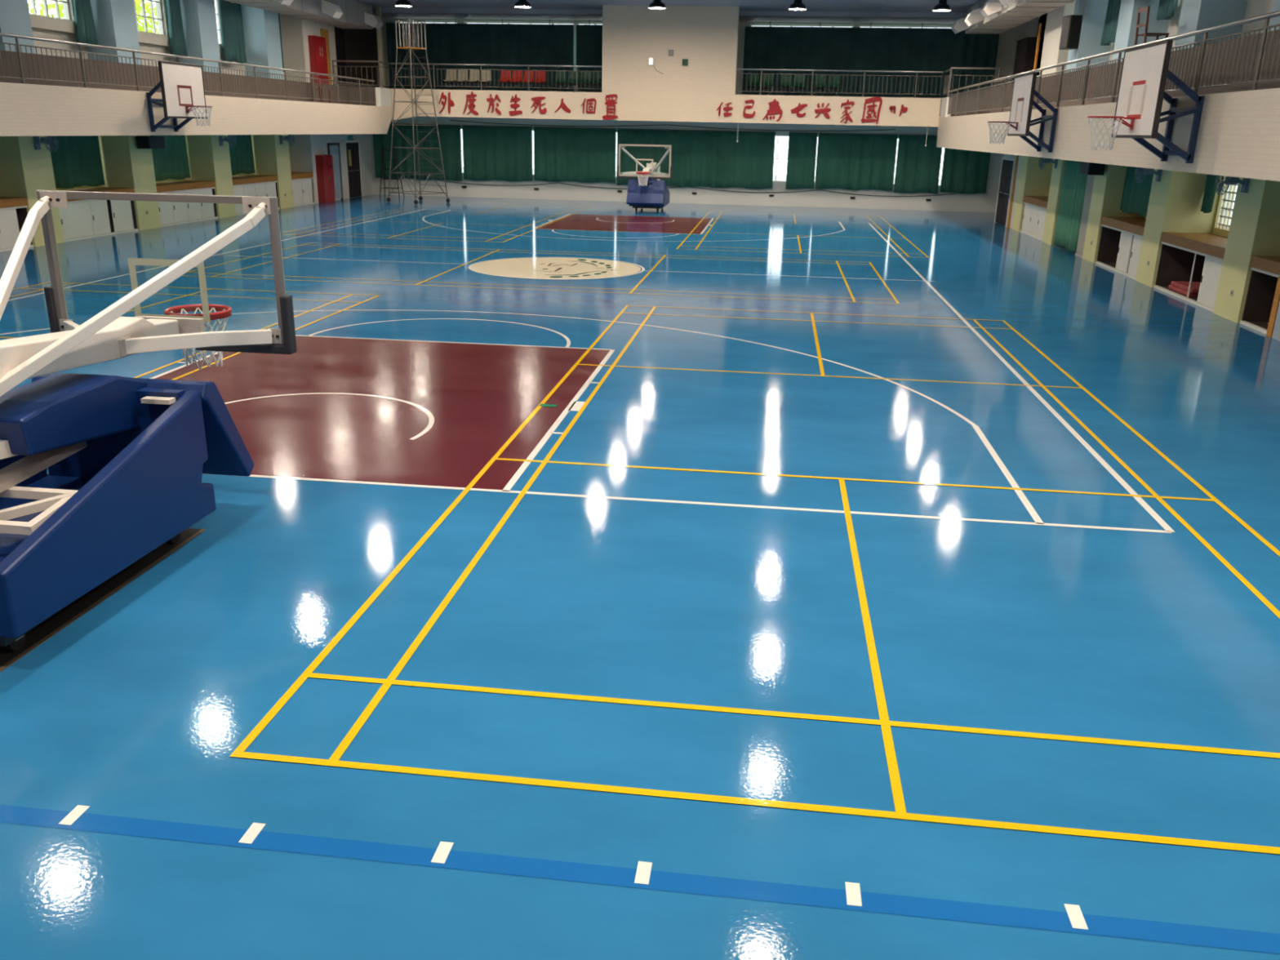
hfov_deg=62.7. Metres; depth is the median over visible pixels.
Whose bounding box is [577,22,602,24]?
window
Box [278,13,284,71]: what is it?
curtain
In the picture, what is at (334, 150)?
door
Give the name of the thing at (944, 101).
wall
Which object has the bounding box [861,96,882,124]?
chinese character
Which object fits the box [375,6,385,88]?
column
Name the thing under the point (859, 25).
window
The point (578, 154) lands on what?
curtain
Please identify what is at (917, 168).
curtain
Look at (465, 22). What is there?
window
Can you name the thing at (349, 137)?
exit sign
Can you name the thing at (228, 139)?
wall fan
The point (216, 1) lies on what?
window
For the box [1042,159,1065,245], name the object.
wall
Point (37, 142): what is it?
wall fan
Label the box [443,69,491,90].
seating
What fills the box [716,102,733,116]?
chinese character
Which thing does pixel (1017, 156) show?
trim
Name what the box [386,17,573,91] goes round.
curtain
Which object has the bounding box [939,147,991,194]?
curtain
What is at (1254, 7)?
wall
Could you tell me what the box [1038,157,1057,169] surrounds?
wall fan
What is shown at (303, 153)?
wall
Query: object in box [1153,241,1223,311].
base cabinet
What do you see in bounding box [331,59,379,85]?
stair railing
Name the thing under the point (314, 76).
wooden chair
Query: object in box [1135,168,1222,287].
wall
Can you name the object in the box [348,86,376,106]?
slab
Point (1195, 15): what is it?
wall
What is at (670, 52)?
wall box
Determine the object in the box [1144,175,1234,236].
wall
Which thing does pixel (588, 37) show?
curtain
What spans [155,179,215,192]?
countertop
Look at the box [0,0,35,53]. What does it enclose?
wall
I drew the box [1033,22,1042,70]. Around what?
trim
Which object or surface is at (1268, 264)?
countertop
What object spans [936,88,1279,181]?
wall
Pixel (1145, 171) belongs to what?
wall fan
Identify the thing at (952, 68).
stair railing
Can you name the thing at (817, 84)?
seating
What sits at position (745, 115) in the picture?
chinese character
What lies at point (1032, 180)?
wall
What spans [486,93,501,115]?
letter
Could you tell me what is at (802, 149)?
curtain
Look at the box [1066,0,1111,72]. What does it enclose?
wall
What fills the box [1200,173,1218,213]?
curtain
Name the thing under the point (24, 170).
wall
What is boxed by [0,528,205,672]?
floor mat
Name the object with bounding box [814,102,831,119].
chinese character
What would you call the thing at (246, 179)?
countertop
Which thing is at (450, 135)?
curtain
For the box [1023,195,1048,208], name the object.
countertop
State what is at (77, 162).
curtain
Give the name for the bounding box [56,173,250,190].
wall
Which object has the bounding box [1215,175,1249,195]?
wall fan
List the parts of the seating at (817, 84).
seat, seat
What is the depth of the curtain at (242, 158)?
34.03 m
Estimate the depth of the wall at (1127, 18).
23.17 m
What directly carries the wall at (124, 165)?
on the floor
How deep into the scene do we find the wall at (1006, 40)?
42.35 m
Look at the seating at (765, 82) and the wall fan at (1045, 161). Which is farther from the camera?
the seating at (765, 82)
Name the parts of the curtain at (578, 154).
rail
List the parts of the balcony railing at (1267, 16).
post, post, post, post, post, post, post, post, rail, rail, post, post, post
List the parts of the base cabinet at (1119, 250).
rail, rail, door, door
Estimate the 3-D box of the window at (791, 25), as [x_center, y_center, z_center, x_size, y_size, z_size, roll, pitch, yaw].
[6.461,-17.152,42.402,4.100,2.260,0.080,3,19,6]
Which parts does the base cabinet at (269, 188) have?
door, door, rail, door, door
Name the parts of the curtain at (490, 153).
rail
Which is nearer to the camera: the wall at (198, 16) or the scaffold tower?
the wall at (198, 16)
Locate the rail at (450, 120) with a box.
[449,120,895,131]
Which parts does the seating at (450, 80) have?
seat, seat, seat, seat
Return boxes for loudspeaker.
[135,136,165,148]
[1058,14,1082,49]
[1080,161,1105,175]
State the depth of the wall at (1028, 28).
39.73 m
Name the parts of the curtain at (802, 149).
rail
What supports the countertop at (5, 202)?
on the base cabinet at (12, 220)
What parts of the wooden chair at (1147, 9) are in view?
leg, backrest, leg, seat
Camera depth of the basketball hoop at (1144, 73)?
14.35 m
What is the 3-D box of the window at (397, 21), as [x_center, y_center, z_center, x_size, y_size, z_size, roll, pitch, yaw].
[-8.865,-18.057,44.135,2.600,2.260,0.080,3,19,6]
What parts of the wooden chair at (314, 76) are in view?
leg, leg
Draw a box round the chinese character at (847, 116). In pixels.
[840,99,854,123]
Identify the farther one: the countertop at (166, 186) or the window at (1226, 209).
the countertop at (166, 186)
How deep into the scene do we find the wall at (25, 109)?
24.17 m
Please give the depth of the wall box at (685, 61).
37.68 m
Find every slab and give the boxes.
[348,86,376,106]
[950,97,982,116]
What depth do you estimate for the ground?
74.21 m
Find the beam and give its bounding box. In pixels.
[372,7,1039,19]
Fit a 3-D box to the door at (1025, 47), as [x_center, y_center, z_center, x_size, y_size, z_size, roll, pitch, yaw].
[12.991,-13.854,35.452,0.400,1.920,1.600,3,19,6]
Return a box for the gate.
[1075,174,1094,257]
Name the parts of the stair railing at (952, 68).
post, rail, handrail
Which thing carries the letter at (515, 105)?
attached to the wall at (662, 107)
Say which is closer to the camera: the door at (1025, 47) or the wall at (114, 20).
the wall at (114, 20)
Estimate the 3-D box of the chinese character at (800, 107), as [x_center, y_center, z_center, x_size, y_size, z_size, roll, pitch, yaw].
[5.718,-13.301,37.749,0.602,0.499,0.036,3,19,6]
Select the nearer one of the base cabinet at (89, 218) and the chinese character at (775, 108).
the base cabinet at (89, 218)
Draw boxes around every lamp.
[395,0,412,7]
[513,0,531,8]
[648,0,666,8]
[788,0,806,10]
[933,0,951,11]
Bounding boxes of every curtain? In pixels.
[49,135,105,188]
[73,0,97,44]
[150,135,191,181]
[166,0,187,56]
[217,0,247,63]
[227,134,255,175]
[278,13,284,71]
[373,123,462,181]
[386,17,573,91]
[462,124,532,181]
[533,126,616,182]
[576,19,602,92]
[616,128,775,188]
[742,21,999,97]
[785,132,817,189]
[814,132,897,191]
[893,133,942,193]
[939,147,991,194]
[1053,160,1088,251]
[1100,0,1120,45]
[1120,166,1154,217]
[1155,0,1176,20]
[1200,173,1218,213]
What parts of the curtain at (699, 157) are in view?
rail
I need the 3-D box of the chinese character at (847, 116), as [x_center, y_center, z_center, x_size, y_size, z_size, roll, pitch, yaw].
[7.412,-13.189,37.556,0.475,0.830,0.046,3,19,6]
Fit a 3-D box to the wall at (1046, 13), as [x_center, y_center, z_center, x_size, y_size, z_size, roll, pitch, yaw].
[12.309,-12.732,31.348,0.800,3.570,1.000,3,19,6]
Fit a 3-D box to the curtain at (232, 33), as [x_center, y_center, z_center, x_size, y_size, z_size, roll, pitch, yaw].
[-12.549,-14.130,32.217,0.194,2.470,1.300,3,19,6]
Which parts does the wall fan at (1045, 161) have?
motor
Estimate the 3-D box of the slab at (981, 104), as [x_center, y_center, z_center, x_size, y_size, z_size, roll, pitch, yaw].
[11.521,-12.688,35.768,1.750,0.650,0.090,3,19,6]
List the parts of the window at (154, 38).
sill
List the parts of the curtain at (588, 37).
rail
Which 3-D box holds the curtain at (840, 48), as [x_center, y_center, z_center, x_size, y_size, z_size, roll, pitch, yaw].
[9.097,-16.738,41.853,9.900,2.770,0.166,3,19,6]
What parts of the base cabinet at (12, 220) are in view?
door, rail, rail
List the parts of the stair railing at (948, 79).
post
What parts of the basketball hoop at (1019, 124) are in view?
board frame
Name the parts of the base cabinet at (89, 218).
door, rail, door, rail, door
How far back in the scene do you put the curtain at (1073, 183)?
27.09 m
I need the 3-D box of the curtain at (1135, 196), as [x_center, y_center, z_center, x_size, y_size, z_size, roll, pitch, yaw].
[11.037,-6.827,23.096,0.138,1.922,1.850,3,19,6]
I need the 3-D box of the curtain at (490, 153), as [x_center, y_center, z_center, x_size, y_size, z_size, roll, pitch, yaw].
[-5.708,-13.093,42.105,2.860,2.122,0.217,3,19,6]
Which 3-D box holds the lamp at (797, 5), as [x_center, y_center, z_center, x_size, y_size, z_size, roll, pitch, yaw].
[5.027,-15.223,33.399,0.580,0.460,0.580,3,19,6]
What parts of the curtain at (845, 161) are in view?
rail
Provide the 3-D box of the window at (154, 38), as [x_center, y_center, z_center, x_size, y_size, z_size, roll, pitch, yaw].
[-13.441,-12.810,28.154,0.340,2.030,2.800,3,19,6]
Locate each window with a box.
[29,0,75,34]
[133,0,169,46]
[215,0,246,54]
[397,21,457,22]
[465,22,573,24]
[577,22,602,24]
[750,24,853,26]
[773,134,818,183]
[858,25,952,27]
[1215,176,1238,230]
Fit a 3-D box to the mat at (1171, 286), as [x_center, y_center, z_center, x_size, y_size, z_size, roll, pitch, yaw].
[10.526,-3.583,19.913,0.600,0.080,1.100,3,19,6]
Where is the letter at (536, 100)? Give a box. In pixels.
[530,96,546,114]
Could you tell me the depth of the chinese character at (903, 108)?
37.31 m
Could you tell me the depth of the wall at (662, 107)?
37.87 m
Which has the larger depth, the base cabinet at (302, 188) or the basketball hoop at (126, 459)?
the base cabinet at (302, 188)
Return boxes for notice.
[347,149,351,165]
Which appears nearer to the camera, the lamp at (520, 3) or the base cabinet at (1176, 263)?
the base cabinet at (1176, 263)
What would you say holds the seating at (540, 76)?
on the slab
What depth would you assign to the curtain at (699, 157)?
41.14 m
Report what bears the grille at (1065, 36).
attached to the loudspeaker at (1071, 24)
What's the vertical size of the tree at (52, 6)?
7.815 m
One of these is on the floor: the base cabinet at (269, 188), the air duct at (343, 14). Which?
the base cabinet at (269, 188)
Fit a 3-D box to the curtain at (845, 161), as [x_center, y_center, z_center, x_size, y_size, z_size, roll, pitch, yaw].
[8.333,-12.275,40.504,2.970,2.092,0.235,3,19,6]
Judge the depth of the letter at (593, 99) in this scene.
38.58 m
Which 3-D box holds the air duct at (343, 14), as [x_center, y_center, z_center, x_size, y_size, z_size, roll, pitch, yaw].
[-11.710,-13.637,28.279,1.670,0.830,23.015,3,19,6]
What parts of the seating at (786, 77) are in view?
seat, seat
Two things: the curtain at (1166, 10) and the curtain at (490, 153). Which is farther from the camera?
the curtain at (490, 153)
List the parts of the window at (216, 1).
sill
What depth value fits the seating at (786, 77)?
39.21 m
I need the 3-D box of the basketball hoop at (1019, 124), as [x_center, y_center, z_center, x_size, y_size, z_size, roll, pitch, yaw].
[7.934,-7.662,21.930,1.263,1.520,1.790,3,19,6]
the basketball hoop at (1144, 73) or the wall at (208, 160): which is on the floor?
the wall at (208, 160)
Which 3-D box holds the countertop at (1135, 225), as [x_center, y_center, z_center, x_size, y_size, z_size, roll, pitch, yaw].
[11.023,-5.551,22.964,0.930,0.175,3.100,3,19,6]
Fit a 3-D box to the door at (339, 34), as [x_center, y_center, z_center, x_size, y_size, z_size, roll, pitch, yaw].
[-11.745,-15.622,39.766,0.750,2.700,1.350,3,19,6]
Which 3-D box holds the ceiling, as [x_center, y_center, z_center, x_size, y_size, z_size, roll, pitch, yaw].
[-1.565,-10.876,18.831,30.000,0.300,52.000,3,19,6]
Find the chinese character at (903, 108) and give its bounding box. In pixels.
[888,104,907,116]
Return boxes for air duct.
[224,0,382,29]
[951,0,1075,34]
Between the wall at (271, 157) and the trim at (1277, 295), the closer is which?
the trim at (1277, 295)
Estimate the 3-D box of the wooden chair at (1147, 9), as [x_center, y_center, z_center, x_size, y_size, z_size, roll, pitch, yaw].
[10.097,-8.816,20.725,0.488,0.952,0.440,1,19,-2]
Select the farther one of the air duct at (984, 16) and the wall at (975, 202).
the wall at (975, 202)
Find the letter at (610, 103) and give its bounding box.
[602,93,617,119]
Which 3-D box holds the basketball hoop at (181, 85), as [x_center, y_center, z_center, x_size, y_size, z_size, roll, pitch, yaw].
[-10.667,-8.953,24.606,1.263,1.520,1.790,3,19,6]
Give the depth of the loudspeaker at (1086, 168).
24.21 m
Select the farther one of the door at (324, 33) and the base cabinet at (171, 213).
the door at (324, 33)
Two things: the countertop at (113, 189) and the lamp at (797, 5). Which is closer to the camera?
the countertop at (113, 189)
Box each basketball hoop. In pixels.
[0,190,297,650]
[146,61,212,131]
[617,143,672,212]
[987,71,1057,152]
[1087,40,1204,163]
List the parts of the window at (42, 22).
sill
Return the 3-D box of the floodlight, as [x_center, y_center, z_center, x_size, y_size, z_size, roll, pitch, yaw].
[0.580,-14.928,37.854,0.533,0.546,0.104,3,19,6]
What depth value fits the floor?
6.30 m
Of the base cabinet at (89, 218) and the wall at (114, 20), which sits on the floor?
the base cabinet at (89, 218)
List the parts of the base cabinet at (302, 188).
door, rail, rail, door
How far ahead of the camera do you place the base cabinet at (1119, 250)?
23.16 m
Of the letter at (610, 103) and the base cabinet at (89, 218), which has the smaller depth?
the base cabinet at (89, 218)
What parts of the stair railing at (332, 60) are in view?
post, handrail, rail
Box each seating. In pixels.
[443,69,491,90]
[498,70,546,91]
[553,71,601,92]
[746,74,773,95]
[778,74,806,95]
[813,75,839,96]
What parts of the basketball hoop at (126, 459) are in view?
lift arm, cross frame, link arm, corner plate, corner plate, arm, panel, bracket plate, board frame, mount plate, arm, corner plate, corner plate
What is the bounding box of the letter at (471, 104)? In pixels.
[462,91,478,115]
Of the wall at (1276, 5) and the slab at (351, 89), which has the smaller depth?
the wall at (1276, 5)
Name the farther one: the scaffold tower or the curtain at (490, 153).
the curtain at (490, 153)
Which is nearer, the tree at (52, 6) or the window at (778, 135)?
the tree at (52, 6)
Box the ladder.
[379,146,404,197]
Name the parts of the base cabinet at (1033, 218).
door, rail, door, rail, door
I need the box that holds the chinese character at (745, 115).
[742,99,755,118]
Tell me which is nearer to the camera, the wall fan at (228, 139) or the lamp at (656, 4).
the wall fan at (228, 139)
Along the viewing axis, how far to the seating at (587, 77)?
40.11 m
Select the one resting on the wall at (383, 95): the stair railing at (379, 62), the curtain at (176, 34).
the stair railing at (379, 62)
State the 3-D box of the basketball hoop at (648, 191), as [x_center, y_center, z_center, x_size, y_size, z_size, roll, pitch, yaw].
[0.287,-10.671,37.100,1.890,2.282,3.440,3,19,6]
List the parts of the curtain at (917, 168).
rail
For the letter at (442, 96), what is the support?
attached to the wall at (662, 107)
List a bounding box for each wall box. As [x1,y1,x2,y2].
[667,48,674,56]
[682,58,688,65]
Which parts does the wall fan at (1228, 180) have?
motor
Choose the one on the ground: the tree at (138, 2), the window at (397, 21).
the tree at (138, 2)
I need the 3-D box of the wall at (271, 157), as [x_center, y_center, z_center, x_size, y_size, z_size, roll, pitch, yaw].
[-12.438,-10.771,35.282,0.950,3.120,1.000,3,19,6]
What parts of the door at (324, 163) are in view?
door, door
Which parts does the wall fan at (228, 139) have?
motor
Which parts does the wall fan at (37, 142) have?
motor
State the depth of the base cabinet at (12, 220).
22.91 m
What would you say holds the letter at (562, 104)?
attached to the wall at (662, 107)
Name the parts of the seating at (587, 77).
seat, seat, seat, seat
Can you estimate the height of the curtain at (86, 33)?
2.520 m
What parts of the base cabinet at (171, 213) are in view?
door, door, rail, rail, door, door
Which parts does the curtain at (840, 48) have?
rail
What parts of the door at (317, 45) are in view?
door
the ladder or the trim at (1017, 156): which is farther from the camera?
the ladder
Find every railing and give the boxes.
[0,32,375,105]
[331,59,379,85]
[377,60,390,87]
[390,62,602,92]
[734,68,943,97]
[942,68,951,97]
[946,10,1279,116]
[947,66,1004,97]
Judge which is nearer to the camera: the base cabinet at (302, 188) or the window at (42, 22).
the window at (42, 22)
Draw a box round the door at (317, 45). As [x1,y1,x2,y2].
[307,35,328,84]
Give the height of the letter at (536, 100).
0.606 m
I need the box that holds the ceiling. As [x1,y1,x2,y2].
[355,0,979,23]
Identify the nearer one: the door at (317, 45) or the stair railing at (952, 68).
the stair railing at (952, 68)
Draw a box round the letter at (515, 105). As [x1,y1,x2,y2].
[508,93,522,115]
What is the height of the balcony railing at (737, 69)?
0.888 m
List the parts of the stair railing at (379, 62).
post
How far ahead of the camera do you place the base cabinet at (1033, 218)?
30.98 m
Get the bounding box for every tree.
[27,0,64,18]
[134,0,159,34]
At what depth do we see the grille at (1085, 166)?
24.49 m
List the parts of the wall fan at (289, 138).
motor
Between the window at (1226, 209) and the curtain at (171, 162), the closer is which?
the window at (1226, 209)
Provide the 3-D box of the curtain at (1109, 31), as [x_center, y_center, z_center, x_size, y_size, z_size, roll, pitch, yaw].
[11.752,-11.788,25.894,0.216,1.920,1.400,3,19,6]
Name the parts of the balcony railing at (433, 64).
post, post, handrail, rail, rail, post, post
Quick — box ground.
[462,166,1237,225]
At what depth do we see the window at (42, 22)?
24.81 m
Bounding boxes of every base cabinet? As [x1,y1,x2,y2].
[0,205,33,252]
[58,199,138,242]
[156,186,217,226]
[232,181,279,215]
[291,177,314,206]
[1020,201,1046,240]
[1095,224,1142,279]
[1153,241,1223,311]
[1240,266,1279,333]
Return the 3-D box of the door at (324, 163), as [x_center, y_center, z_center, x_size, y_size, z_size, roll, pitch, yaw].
[-11.461,-10.987,38.288,0.280,1.660,0.920,3,19,6]
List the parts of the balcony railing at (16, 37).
post, post, post, rail, handrail, rail, post, post, post, post, post, post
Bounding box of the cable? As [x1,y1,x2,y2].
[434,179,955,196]
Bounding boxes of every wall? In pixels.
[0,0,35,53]
[0,82,392,136]
[0,136,63,246]
[31,0,284,79]
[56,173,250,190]
[86,0,141,64]
[97,135,160,231]
[176,0,222,73]
[185,134,235,217]
[240,4,283,79]
[250,134,293,208]
[280,13,373,203]
[333,26,379,87]
[370,115,1004,212]
[375,87,391,106]
[376,17,1015,99]
[391,4,941,126]
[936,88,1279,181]
[939,97,952,117]
[1000,0,1075,228]
[1008,18,1039,84]
[1012,155,1053,231]
[1032,13,1047,75]
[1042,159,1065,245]
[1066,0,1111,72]
[1082,164,1143,262]
[1108,0,1273,64]
[1111,0,1169,63]
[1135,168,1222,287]
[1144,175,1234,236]
[1174,0,1247,50]
[1213,177,1279,323]
[1267,0,1279,31]
[1271,301,1279,341]
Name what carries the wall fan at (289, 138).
attached to the wall at (271, 157)
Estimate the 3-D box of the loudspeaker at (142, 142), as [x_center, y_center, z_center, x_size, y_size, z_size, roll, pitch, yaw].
[-12.765,-8.790,27.328,0.418,0.300,0.750,3,19,6]
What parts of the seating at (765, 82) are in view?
seat, seat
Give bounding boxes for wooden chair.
[309,74,330,102]
[1133,5,1168,45]
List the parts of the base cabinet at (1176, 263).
rail, rail, door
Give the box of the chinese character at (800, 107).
[791,102,807,117]
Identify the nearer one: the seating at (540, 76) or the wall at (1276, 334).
the wall at (1276, 334)
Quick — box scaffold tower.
[386,18,449,204]
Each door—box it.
[307,35,328,84]
[315,154,335,203]
[320,28,332,84]
[327,142,342,199]
[334,28,346,86]
[342,140,363,198]
[994,156,1015,226]
[1012,36,1036,84]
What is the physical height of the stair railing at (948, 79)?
0.908 m
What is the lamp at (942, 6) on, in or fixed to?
hanging from the ceiling
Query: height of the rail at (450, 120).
0.147 m
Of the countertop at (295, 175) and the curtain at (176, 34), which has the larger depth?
the countertop at (295, 175)
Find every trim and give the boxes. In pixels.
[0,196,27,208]
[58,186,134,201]
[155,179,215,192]
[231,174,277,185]
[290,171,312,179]
[1007,155,1018,227]
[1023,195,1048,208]
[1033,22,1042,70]
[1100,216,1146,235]
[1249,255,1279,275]
[1266,275,1279,337]
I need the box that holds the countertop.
[1160,231,1227,258]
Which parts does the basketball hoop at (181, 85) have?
board frame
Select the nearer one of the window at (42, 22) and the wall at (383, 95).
the window at (42, 22)
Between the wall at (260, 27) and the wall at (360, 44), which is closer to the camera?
the wall at (260, 27)
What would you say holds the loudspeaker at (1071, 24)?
attached to the wall at (1093, 12)
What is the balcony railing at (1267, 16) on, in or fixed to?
on the wall at (1238, 135)
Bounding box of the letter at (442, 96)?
[438,92,454,113]
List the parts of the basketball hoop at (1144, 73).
board frame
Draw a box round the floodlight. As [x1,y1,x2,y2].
[648,57,662,74]
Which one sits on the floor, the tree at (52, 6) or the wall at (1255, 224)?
the wall at (1255, 224)
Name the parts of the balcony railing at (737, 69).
post, post, post, rail, handrail, rail, post, post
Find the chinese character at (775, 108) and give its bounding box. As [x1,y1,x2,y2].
[762,98,782,121]
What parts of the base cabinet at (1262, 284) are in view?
rail, rail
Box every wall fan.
[32,135,58,151]
[218,134,236,147]
[279,134,294,146]
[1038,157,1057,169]
[1134,167,1162,182]
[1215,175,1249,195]
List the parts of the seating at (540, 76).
seat, seat, seat, seat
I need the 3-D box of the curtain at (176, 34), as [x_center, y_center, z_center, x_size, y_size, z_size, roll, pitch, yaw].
[-12.994,-13.129,29.279,0.164,2.520,0.730,3,19,6]
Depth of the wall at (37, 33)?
26.00 m
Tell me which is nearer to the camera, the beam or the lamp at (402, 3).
the lamp at (402, 3)
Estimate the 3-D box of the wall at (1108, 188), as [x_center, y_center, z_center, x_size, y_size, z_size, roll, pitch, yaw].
[11.280,-6.730,24.715,0.950,3.120,1.000,3,19,6]
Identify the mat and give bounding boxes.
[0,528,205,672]
[1168,284,1198,297]
[1170,280,1200,293]
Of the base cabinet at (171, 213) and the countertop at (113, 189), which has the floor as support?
the base cabinet at (171, 213)
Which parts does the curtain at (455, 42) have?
rail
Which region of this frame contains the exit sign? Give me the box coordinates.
[347,135,353,140]
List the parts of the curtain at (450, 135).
rail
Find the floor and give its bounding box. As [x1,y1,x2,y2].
[0,194,1279,959]
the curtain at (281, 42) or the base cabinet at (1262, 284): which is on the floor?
the base cabinet at (1262, 284)
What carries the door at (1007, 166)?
in the wall at (1051, 55)
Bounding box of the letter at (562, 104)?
[554,97,570,112]
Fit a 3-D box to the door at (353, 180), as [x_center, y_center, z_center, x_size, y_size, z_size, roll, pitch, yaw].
[-11.180,-12.136,40.981,0.108,2.140,1.480,3,19,6]
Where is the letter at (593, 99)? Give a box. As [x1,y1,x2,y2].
[581,97,595,113]
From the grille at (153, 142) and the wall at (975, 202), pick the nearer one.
the grille at (153, 142)
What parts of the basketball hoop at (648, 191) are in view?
arm, panel, post, arm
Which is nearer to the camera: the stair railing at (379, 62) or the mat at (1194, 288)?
the mat at (1194, 288)
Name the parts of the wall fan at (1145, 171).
motor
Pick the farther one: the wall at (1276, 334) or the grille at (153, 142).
the grille at (153, 142)
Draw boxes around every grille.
[148,137,165,147]
[1058,15,1071,48]
[1080,161,1089,173]

